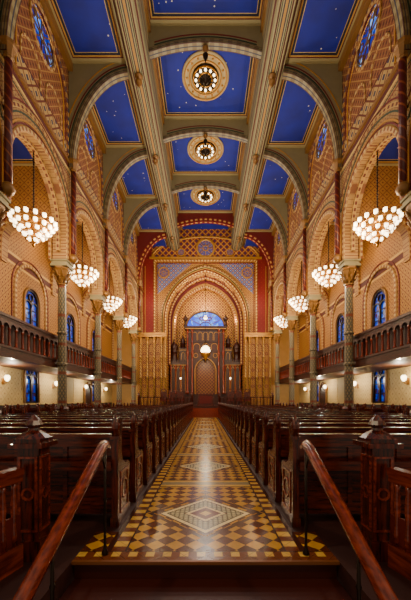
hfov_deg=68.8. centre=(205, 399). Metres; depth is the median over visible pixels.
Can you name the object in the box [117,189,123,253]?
trim
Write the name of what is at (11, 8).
trim
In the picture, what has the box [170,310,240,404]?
torah ark
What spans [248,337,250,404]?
colonnette
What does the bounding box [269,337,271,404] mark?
colonnette
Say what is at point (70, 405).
pew
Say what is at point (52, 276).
trim
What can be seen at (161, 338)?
colonnette
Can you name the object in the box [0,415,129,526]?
pew
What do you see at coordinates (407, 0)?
trim
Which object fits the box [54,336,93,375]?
gallery
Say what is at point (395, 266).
trim
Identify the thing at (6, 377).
wall sconce
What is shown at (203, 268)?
trim
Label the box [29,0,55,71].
window
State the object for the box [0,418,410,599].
floor
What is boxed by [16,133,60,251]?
trim
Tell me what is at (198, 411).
platform
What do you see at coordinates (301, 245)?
trim
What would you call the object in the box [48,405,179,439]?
pew
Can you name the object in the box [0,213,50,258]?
trim
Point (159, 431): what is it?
pew
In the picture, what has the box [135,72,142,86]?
pendant
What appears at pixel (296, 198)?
window
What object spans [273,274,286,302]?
trim
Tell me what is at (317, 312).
trim
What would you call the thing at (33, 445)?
newel post
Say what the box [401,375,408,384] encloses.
wall sconce
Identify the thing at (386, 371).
trim
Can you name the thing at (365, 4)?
crown molding
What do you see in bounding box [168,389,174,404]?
chair
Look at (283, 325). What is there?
chandelier
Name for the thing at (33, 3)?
trim
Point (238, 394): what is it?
chair
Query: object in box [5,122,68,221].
trim
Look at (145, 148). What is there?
trim
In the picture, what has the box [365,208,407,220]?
trim
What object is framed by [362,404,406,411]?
pew
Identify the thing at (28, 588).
handrail
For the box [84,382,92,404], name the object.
door
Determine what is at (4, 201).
column
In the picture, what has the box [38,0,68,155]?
trim
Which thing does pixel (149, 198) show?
trim
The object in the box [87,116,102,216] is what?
trim
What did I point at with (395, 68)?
trim
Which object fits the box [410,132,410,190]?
trim
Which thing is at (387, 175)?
wall
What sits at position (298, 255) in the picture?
trim
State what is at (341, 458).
pew
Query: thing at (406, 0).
rib
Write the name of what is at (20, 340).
gallery
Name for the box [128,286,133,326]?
trim
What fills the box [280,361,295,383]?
gallery
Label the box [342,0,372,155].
trim
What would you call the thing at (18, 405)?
pew
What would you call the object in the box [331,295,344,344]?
trim
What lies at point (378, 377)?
window
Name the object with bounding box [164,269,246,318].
trim
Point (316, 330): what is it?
window
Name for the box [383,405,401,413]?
pew
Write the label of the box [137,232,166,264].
rib
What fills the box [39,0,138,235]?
crown molding
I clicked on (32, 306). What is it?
window
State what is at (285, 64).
trim
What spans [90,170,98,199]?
trim
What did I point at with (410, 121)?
trim
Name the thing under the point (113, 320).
trim
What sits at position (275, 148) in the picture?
trim
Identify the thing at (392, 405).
pew
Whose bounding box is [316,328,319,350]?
trim
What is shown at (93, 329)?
trim
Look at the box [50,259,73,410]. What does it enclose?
column
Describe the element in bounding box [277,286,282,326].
trim
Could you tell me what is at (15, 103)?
trim
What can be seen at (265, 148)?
trim
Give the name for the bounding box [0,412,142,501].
pew
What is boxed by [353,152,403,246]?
chandelier
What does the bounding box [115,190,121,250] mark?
trim
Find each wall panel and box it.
[67,377,72,401]
[338,377,343,401]
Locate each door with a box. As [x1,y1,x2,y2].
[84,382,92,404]
[318,382,326,404]
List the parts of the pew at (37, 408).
backrest, post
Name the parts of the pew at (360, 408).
post, backrest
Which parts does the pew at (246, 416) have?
post, backrest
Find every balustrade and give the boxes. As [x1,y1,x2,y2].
[0,467,23,580]
[387,467,410,580]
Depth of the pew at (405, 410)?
8.54 m
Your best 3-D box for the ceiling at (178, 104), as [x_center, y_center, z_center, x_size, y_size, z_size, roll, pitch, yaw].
[0.000,-16.875,17.050,5.100,0.150,24.900,0,0,0]
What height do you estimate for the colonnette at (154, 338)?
6.600 m
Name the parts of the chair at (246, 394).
backrest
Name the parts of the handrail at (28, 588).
post, post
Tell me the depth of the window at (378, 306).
15.99 m
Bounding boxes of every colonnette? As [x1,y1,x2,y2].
[0,35,17,196]
[69,158,78,263]
[103,219,110,297]
[124,255,128,317]
[137,279,141,330]
[139,337,141,404]
[146,337,148,404]
[153,337,155,404]
[160,337,162,404]
[164,337,166,404]
[244,337,246,404]
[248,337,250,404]
[255,337,257,404]
[262,337,264,404]
[269,279,273,330]
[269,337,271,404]
[282,255,286,317]
[300,219,307,297]
[332,158,341,263]
[393,35,410,196]
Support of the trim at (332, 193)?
attached to the wall at (383, 65)
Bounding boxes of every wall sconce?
[2,375,9,384]
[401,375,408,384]
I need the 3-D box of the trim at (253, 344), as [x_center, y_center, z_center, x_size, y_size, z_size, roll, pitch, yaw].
[4.650,-2.859,29.475,0.540,5.418,0.050,0,0,0]
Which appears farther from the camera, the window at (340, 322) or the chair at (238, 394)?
the chair at (238, 394)
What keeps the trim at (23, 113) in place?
attached to the wall at (27, 65)
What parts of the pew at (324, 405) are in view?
backrest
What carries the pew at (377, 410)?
on the floor
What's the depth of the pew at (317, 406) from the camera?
15.19 m
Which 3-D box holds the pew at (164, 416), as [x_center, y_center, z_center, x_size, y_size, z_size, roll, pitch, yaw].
[-3.375,0.810,7.870,4.790,1.280,0.640,0,0,0]
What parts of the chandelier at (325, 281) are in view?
arm frame, chain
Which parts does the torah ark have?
arch panel, lunette glass, lunette frame, cornice, arch panel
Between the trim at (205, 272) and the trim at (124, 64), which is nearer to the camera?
the trim at (124, 64)
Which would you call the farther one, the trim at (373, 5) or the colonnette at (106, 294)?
the colonnette at (106, 294)
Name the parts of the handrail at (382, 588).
post, post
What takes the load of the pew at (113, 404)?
on the floor
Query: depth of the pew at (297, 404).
18.62 m
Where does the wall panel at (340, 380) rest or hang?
attached to the wall at (391, 248)
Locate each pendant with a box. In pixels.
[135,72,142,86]
[152,155,157,165]
[202,44,208,63]
[203,133,207,146]
[253,155,258,165]
[268,72,275,86]
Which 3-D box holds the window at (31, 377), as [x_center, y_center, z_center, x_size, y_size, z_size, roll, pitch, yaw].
[-9.242,-0.865,15.850,0.145,2.030,1.219,0,0,0]
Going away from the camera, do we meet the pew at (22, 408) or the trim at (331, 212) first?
the pew at (22, 408)
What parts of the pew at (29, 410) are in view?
backrest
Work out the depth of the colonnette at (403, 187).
9.01 m
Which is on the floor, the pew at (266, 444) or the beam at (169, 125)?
the pew at (266, 444)
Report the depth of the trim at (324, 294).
22.35 m
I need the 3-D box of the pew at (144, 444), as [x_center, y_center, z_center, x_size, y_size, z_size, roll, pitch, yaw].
[-3.375,0.810,5.350,4.790,1.280,0.640,0,0,0]
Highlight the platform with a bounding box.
[193,405,217,417]
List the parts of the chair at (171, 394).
backrest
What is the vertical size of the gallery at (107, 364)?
1.480 m
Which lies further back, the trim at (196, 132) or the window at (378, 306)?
the trim at (196, 132)
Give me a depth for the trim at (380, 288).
15.34 m
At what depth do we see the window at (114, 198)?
20.63 m
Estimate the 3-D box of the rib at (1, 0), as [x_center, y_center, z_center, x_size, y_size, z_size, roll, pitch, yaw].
[-4.820,-12.780,9.100,2.640,4.660,0.260,0,0,0]
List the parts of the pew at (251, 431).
post, backrest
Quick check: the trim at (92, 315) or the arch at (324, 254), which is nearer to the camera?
the arch at (324, 254)
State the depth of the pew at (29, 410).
12.74 m
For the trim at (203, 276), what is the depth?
30.12 m
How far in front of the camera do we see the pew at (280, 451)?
4.34 m
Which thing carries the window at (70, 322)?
in the wall at (19, 248)
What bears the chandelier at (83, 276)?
hanging from the wall at (27, 65)
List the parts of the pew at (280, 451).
moulding, post, backrest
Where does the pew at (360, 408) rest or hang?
on the floor
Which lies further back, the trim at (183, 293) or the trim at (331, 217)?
the trim at (183, 293)
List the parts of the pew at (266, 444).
moulding, post, backrest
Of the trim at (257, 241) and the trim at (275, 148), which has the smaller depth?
the trim at (275, 148)
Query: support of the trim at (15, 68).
attached to the wall at (27, 65)
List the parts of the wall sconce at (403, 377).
lamp shade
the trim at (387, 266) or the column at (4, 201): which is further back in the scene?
the trim at (387, 266)
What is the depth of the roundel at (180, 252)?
29.43 m
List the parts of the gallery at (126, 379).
rail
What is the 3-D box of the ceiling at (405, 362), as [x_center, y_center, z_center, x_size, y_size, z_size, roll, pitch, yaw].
[8.075,-1.620,16.950,2.250,0.200,24.700,0,0,0]
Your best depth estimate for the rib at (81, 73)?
13.47 m
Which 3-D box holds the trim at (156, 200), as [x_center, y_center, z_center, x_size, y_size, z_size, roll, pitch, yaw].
[-4.878,-12.707,22.460,2.685,4.506,0.020,0,0,0]
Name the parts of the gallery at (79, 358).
panel, rail, rail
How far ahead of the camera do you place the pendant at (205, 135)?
18.03 m
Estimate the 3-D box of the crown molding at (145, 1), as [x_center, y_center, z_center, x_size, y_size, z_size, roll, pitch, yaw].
[-2.500,-16.650,17.050,0.100,0.300,24.900,0,0,0]
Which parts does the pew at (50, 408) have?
backrest, post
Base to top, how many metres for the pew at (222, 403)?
1.280 m
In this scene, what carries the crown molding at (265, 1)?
attached to the beam at (280, 15)
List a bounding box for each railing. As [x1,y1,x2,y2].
[137,392,193,404]
[218,392,273,404]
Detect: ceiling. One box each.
[0,357,125,383]
[13,137,79,224]
[48,0,168,245]
[147,0,263,228]
[242,0,362,245]
[285,357,410,383]
[331,137,397,224]
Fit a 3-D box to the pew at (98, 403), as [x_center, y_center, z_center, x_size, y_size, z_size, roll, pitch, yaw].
[-3.375,0.810,16.270,4.790,1.280,0.640,0,0,0]
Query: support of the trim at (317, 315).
attached to the wall at (391, 248)
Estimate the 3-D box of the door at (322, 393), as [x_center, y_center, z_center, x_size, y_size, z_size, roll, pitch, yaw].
[9.106,0.016,23.300,0.168,2.868,1.560,0,0,0]
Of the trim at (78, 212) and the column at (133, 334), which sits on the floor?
the column at (133, 334)
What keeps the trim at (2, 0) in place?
attached to the wall at (27, 65)
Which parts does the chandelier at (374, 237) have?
chain, arm frame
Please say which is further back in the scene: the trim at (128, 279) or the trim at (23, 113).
the trim at (128, 279)
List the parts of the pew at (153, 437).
backrest, post, moulding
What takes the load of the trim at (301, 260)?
attached to the wall at (383, 65)
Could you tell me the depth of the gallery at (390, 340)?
11.35 m
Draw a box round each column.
[0,191,10,414]
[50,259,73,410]
[89,294,105,407]
[113,316,124,405]
[128,330,138,404]
[272,330,282,404]
[286,316,297,405]
[305,294,321,407]
[337,259,360,410]
[400,191,410,414]
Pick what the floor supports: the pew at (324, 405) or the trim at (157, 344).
the pew at (324, 405)
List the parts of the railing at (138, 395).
railing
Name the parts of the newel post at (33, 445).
panel moulding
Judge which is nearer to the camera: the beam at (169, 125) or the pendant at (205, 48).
the pendant at (205, 48)
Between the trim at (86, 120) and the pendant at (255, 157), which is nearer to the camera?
the trim at (86, 120)
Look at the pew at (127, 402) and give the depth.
21.98 m
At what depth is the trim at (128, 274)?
25.23 m
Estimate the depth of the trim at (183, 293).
31.12 m
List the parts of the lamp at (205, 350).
glass globe, lamp shade, chain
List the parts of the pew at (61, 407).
backrest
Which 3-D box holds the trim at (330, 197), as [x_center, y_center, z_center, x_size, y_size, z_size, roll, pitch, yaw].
[6.140,-9.514,15.850,0.020,1.453,4.641,0,0,0]
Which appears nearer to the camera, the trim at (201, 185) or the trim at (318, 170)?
the trim at (318, 170)
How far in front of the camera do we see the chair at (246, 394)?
28.64 m
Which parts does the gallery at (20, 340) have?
panel, rail, rail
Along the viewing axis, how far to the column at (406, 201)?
9.18 m
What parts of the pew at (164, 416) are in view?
backrest, post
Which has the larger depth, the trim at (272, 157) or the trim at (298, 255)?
the trim at (298, 255)
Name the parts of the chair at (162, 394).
backrest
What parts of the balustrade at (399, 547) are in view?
rail, rail, panel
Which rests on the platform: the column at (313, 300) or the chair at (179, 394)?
the chair at (179, 394)
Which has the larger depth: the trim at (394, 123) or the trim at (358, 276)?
the trim at (358, 276)
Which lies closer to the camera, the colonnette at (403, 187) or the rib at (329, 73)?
the colonnette at (403, 187)
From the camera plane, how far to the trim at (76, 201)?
16.32 m
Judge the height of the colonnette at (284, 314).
4.600 m
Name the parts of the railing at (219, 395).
railing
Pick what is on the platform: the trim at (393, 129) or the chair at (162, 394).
the chair at (162, 394)
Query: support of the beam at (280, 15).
attached to the ceiling at (178, 104)
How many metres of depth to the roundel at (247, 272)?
29.42 m
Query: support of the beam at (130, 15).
attached to the ceiling at (178, 104)
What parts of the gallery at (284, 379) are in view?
rail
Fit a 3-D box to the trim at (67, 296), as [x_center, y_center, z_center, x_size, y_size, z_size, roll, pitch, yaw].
[-9.160,-4.990,20.350,0.080,4.081,2.960,0,0,0]
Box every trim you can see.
[0,0,3,21]
[0,0,21,49]
[0,39,143,291]
[0,93,2,108]
[0,121,2,192]
[0,132,0,190]
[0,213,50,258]
[2,101,69,204]
[3,96,69,196]
[3,110,69,211]
[3,118,69,260]
[3,208,49,224]
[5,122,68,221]
[7,125,68,259]
[11,260,48,331]
[13,264,46,330]
[15,3,63,147]
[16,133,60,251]
[20,32,40,90]
[23,287,40,327]
[23,370,39,402]
[37,5,65,137]
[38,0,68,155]
[45,82,61,129]
[51,262,89,293]
[66,292,80,345]
[66,295,79,344]
[66,312,75,342]
[69,63,114,115]
[69,64,125,132]
[69,66,126,144]
[69,68,128,166]
[70,193,103,247]
[70,196,103,253]
[70,201,103,258]
[70,206,103,295]
[71,208,102,262]
[72,210,102,294]
[77,215,96,288]
[78,145,87,178]
[82,292,112,315]
[85,122,100,212]
[86,120,101,204]
[86,312,101,354]
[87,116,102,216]
[87,314,94,348]
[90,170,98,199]
[91,328,94,350]
[103,148,135,187]
[103,148,145,199]
[103,150,145,208]
[103,151,147,225]
[105,254,123,315]
[108,244,123,280]
[108,258,118,311]
[112,320,113,359]
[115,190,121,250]
[116,190,122,244]
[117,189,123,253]
[124,198,150,228]
[124,199,157,237]
[124,200,157,243]
[124,201,158,259]
[124,274,137,302]
[124,279,137,330]
[128,281,136,312]
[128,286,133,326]
[137,233,166,283]
[142,344,146,396]
[149,38,261,59]
[149,257,261,258]
[151,236,259,256]
[154,33,256,42]
[154,36,256,45]
[155,344,160,396]
[157,263,253,332]
[160,265,250,332]
[162,267,248,332]
[163,129,247,143]
[163,268,247,332]
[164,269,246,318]
[164,270,246,332]
[167,125,243,131]
[167,127,243,133]
[167,272,243,316]
[168,276,242,364]
[169,277,241,364]
[169,280,241,365]
[171,183,239,193]
[172,284,238,342]
[174,285,236,342]
[175,180,235,185]
[176,182,234,186]
[177,217,233,227]
[244,233,273,283]
[250,344,255,396]
[252,201,286,259]
[253,199,286,237]
[253,200,286,243]
[260,198,286,228]
[263,151,307,225]
[264,344,268,396]
[265,148,307,199]
[265,150,307,208]
[265,266,265,332]
[267,39,410,291]
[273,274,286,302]
[273,279,286,330]
[274,281,282,312]
[275,148,307,187]
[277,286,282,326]
[282,68,341,166]
[284,66,341,144]
[285,64,341,132]
[287,189,293,253]
[287,244,302,280]
[287,254,305,315]
[288,190,294,244]
[289,190,295,250]
[292,258,302,311]
[296,63,341,115]
[297,320,298,359]
[298,292,328,315]
[307,193,340,247]
[307,196,340,253]
[307,201,340,258]
[307,206,340,295]
[308,116,323,216]
[308,208,339,262]
[308,210,338,294]
[309,120,324,204]
[309,312,324,354]
[310,122,325,212]
[312,170,320,199]
[314,215,333,288]
[316,314,323,348]
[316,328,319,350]
[321,262,359,293]
[323,145,332,178]
[330,292,344,345]
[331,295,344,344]
[335,312,344,342]
[341,96,407,196]
[341,101,408,204]
[341,110,407,211]
[341,118,407,260]
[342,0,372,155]
[342,122,405,221]
[342,125,403,259]
[345,5,373,137]
[347,3,395,147]
[349,82,365,129]
[350,133,394,251]
[360,213,410,258]
[362,260,399,331]
[364,264,397,330]
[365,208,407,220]
[370,32,390,90]
[370,287,387,327]
[371,370,387,402]
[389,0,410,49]
[407,0,410,21]
[408,121,410,192]
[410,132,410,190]
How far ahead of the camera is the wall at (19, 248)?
16.73 m
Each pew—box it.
[0,405,38,412]
[0,407,168,456]
[0,408,164,463]
[0,409,158,472]
[0,410,152,484]
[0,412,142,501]
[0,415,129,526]
[1,406,171,450]
[4,404,48,411]
[8,405,14,413]
[9,405,27,413]
[16,404,56,410]
[19,405,174,446]
[35,405,176,442]
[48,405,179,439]
[59,404,180,436]
[69,404,182,433]
[78,404,183,431]
[85,404,184,429]
[92,404,186,428]
[98,403,186,426]
[103,404,187,425]
[108,403,188,424]
[112,403,189,422]
[127,402,191,410]
[219,402,283,410]
[221,403,298,422]
[222,403,302,424]
[223,404,307,425]
[224,403,312,426]
[224,404,318,428]
[226,404,325,429]
[227,404,332,431]
[228,404,341,433]
[230,404,351,436]
[231,405,362,439]
[234,405,375,442]
[236,405,391,446]
[239,406,409,450]
[242,407,410,456]
[246,408,410,463]
[252,409,410,472]
[258,410,410,484]
[268,412,410,501]
[281,415,410,526]
[354,404,394,410]
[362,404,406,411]
[372,405,410,412]
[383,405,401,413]
[396,405,402,413]
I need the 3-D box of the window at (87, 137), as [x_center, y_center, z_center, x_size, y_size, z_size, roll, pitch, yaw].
[-6.170,-13.750,15.850,0.160,1.822,1.822,0,0,0]
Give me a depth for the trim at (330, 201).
16.37 m
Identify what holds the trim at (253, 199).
attached to the wall at (383, 65)
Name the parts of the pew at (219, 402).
backrest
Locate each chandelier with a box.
[7,152,57,246]
[69,222,98,290]
[103,262,121,314]
[123,316,136,329]
[274,316,287,329]
[289,262,307,314]
[312,222,341,290]
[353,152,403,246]
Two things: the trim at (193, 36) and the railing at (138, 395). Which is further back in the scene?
the railing at (138, 395)
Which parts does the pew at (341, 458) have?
moulding, post, backrest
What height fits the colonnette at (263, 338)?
6.600 m
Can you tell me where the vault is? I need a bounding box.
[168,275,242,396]
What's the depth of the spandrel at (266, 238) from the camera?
26.97 m
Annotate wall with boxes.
[0,0,142,335]
[0,223,111,408]
[112,229,298,406]
[176,289,234,361]
[268,0,410,335]
[299,223,410,408]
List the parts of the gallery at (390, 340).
rail, rail, panel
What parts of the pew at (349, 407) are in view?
backrest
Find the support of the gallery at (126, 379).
attached to the ceiling at (4, 362)
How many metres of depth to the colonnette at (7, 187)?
9.01 m
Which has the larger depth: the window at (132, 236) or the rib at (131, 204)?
the window at (132, 236)
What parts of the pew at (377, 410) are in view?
backrest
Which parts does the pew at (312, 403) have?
backrest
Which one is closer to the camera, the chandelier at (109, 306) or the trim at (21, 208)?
the trim at (21, 208)
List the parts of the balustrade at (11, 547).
panel, rail, rail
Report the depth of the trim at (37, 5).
12.86 m
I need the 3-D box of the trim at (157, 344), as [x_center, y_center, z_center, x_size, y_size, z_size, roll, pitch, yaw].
[-4.650,-2.859,29.475,0.540,5.418,0.050,0,0,0]
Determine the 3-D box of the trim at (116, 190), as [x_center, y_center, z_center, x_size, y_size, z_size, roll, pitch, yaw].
[-6.140,-12.998,20.350,0.020,2.995,3.690,0,0,0]
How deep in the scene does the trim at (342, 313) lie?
20.93 m
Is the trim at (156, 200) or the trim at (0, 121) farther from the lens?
the trim at (156, 200)
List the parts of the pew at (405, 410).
post, backrest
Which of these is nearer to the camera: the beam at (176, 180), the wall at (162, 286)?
the beam at (176, 180)
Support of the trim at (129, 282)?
attached to the wall at (27, 65)
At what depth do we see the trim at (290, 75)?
13.47 m
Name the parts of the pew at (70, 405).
backrest, post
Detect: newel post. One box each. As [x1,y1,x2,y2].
[7,415,57,561]
[353,415,403,561]
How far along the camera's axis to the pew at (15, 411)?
11.91 m
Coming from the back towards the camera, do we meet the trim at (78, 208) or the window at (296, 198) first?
the window at (296, 198)
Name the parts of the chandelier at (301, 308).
arm frame, chain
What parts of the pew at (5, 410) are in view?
backrest, post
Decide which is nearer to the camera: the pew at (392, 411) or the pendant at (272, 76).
the pew at (392, 411)
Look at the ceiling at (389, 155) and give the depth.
12.88 m
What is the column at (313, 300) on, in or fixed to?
on the floor
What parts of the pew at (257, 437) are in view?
moulding, post, backrest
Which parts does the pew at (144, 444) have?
backrest, post, moulding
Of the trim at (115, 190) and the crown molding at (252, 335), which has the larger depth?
the crown molding at (252, 335)
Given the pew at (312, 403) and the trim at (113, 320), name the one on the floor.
the pew at (312, 403)
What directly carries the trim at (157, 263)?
attached to the wall at (162, 286)
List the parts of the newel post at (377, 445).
panel moulding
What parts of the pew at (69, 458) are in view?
backrest, post, moulding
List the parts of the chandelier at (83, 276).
chain, arm frame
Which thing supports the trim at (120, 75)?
attached to the wall at (27, 65)
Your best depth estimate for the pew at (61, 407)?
11.90 m
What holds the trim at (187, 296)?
attached to the torah ark
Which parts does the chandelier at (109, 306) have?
chain, arm frame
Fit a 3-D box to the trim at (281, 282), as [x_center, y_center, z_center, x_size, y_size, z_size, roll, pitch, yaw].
[6.125,-7.960,24.850,0.050,3.420,4.140,0,0,0]
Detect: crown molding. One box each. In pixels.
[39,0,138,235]
[138,333,166,337]
[144,0,180,231]
[230,0,266,231]
[244,333,272,337]
[272,0,371,235]
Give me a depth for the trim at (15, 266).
15.27 m
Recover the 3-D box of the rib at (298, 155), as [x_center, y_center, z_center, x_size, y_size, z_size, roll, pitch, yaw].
[4.820,-12.780,18.100,2.640,4.660,0.260,0,0,0]
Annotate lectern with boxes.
[196,394,214,405]
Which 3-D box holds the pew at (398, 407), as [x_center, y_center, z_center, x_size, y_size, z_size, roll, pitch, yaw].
[8.075,0.810,11.230,1.990,1.280,0.640,0,0,0]
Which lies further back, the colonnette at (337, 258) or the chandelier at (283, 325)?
the chandelier at (283, 325)
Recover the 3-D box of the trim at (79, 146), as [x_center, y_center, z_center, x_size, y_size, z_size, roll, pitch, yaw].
[-6.130,-12.040,15.050,0.040,1.080,1.260,0,0,0]
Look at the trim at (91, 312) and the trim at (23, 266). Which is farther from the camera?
the trim at (91, 312)
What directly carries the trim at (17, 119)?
attached to the wall at (27, 65)
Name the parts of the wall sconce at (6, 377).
lamp shade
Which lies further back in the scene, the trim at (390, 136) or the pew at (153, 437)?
the trim at (390, 136)
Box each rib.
[0,0,4,54]
[69,64,128,168]
[103,148,147,215]
[124,198,158,260]
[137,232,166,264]
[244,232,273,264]
[252,198,286,260]
[263,148,307,215]
[282,64,341,168]
[406,0,410,54]
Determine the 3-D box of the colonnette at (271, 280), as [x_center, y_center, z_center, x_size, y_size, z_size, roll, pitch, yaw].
[5.980,-8.500,27.100,0.444,4.600,0.444,0,0,0]
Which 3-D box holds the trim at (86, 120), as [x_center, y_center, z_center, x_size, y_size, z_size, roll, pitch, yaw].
[-6.140,-12.998,15.850,0.020,2.995,3.690,0,0,0]
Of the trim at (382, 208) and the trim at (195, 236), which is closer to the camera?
the trim at (382, 208)
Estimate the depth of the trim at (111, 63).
13.45 m
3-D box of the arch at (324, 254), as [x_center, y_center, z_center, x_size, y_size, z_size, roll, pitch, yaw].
[8.025,-8.425,18.100,2.330,4.250,0.400,0,0,0]
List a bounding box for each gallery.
[0,311,56,367]
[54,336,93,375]
[92,352,115,380]
[115,361,130,383]
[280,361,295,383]
[295,352,318,380]
[317,336,356,375]
[354,311,410,367]
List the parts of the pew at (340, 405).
post, backrest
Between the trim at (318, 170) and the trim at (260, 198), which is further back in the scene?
the trim at (260, 198)
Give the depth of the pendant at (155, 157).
18.03 m
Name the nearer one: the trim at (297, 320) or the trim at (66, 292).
the trim at (66, 292)
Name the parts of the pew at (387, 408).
post, backrest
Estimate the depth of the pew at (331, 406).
13.57 m
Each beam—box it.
[111,0,179,250]
[149,26,261,47]
[163,120,247,135]
[171,176,239,188]
[177,213,233,221]
[231,0,299,250]
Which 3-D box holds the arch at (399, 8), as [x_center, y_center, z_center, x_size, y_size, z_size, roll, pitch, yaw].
[4.810,-12.655,9.095,2.620,4.412,0.330,0,0,0]
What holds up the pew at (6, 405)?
on the floor
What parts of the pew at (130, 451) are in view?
backrest, post, moulding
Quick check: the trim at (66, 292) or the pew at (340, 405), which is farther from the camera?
the trim at (66, 292)
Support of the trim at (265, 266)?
attached to the wall at (162, 286)
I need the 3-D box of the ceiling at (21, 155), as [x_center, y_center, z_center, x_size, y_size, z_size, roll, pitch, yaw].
[-8.025,-10.500,17.050,2.350,0.100,24.900,0,0,0]
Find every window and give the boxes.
[26,290,38,326]
[26,370,37,402]
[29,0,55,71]
[67,314,73,342]
[82,118,95,161]
[93,330,94,351]
[112,186,118,212]
[130,230,134,245]
[276,230,280,245]
[292,186,298,212]
[315,118,328,161]
[316,330,317,351]
[337,314,343,342]
[355,0,381,71]
[372,290,384,326]
[373,370,384,402]
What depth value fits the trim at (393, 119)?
11.28 m
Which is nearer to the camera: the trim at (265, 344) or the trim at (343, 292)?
the trim at (343, 292)
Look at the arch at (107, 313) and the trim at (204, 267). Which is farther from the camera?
the trim at (204, 267)
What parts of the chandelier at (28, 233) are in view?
arm frame, chain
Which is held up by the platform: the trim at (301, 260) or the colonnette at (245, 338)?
the colonnette at (245, 338)
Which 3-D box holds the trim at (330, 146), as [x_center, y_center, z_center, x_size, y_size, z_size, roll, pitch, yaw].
[6.130,-12.040,15.050,0.040,1.080,1.260,0,0,0]
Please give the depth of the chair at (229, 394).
28.64 m
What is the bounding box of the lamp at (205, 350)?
[199,274,211,360]
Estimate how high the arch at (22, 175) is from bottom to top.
4.250 m
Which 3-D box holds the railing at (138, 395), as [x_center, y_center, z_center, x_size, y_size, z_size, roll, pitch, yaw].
[-3.475,-0.080,26.100,4.910,1.180,0.260,0,0,0]
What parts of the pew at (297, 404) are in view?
backrest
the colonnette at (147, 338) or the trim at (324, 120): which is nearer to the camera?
the trim at (324, 120)
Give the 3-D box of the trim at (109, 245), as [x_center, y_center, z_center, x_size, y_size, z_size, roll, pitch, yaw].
[-6.140,-9.514,20.350,0.020,1.453,4.641,0,0,0]
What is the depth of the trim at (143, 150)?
17.95 m
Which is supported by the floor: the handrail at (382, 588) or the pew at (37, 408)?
the pew at (37, 408)
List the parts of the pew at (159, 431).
backrest, post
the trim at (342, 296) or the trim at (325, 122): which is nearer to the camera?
the trim at (325, 122)
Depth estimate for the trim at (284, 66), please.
13.45 m
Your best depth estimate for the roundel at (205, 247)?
29.45 m
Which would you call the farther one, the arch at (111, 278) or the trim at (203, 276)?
the trim at (203, 276)
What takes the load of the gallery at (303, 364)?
attached to the ceiling at (405, 362)
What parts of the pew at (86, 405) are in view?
backrest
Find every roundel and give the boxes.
[158,267,168,278]
[177,248,184,255]
[196,238,214,256]
[226,248,233,255]
[242,267,252,278]
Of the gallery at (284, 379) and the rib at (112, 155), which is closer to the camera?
the rib at (112, 155)
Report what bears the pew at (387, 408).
on the floor
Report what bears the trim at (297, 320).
attached to the wall at (162, 286)
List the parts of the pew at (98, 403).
backrest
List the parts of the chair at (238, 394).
backrest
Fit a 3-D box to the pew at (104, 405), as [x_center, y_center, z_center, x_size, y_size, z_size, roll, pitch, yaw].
[-3.375,0.810,17.110,4.790,1.280,0.640,0,0,0]
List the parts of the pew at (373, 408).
post, backrest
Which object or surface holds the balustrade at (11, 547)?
on the floor
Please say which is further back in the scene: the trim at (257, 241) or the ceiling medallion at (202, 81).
the trim at (257, 241)
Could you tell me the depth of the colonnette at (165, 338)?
29.13 m
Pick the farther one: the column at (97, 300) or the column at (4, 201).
the column at (97, 300)
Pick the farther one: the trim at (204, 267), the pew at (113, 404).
the trim at (204, 267)
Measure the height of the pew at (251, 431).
1.280 m
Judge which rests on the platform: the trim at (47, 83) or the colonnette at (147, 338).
the colonnette at (147, 338)
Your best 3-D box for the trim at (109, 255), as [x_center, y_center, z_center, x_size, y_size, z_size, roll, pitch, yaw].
[-6.125,-7.960,20.350,0.050,3.420,4.140,0,0,0]
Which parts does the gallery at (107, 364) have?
panel, rail, rail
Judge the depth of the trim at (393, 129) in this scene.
11.82 m
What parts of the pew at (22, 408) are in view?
backrest, post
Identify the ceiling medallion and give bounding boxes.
[182,50,228,100]
[187,137,223,163]
[191,189,219,205]
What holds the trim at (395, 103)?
attached to the wall at (383, 65)
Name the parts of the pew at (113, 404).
backrest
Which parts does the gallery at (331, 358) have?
rail, rail, panel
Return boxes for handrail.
[13,440,110,599]
[300,440,397,599]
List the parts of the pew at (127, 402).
backrest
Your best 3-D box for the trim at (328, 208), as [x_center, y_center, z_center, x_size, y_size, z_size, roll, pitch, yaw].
[6.135,-7.998,15.850,0.030,3.495,4.290,0,0,0]
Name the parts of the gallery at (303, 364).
rail, rail, panel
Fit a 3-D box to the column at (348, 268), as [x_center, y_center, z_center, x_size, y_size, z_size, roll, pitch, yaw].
[6.500,-2.400,13.600,0.760,7.700,0.742,0,0,0]
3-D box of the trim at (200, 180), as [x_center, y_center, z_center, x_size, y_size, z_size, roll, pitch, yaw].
[0.000,-16.238,22.460,4.613,0.404,0.020,0,0,0]
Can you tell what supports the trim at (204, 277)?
attached to the wall at (195, 302)
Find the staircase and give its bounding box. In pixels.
[59,560,351,599]
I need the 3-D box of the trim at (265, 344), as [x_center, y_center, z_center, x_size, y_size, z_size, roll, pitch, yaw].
[5.970,-2.859,29.475,0.540,5.418,0.050,0,0,0]
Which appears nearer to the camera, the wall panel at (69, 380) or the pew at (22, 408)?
the pew at (22, 408)
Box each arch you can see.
[0,166,52,262]
[51,225,90,296]
[82,265,113,316]
[103,298,129,330]
[281,298,307,330]
[297,265,328,316]
[320,225,359,296]
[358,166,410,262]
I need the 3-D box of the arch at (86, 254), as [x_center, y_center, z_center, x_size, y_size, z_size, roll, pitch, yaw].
[-8.025,-8.425,18.100,2.330,4.250,0.400,0,0,0]
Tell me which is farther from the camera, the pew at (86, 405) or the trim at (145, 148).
the trim at (145, 148)
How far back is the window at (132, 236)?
25.39 m
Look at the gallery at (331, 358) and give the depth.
16.00 m
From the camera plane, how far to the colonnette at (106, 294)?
18.00 m
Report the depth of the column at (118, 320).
22.44 m
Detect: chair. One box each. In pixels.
[160,389,166,404]
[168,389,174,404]
[177,389,183,403]
[227,389,233,403]
[236,389,242,404]
[244,389,250,404]
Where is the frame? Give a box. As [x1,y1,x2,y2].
[154,260,256,332]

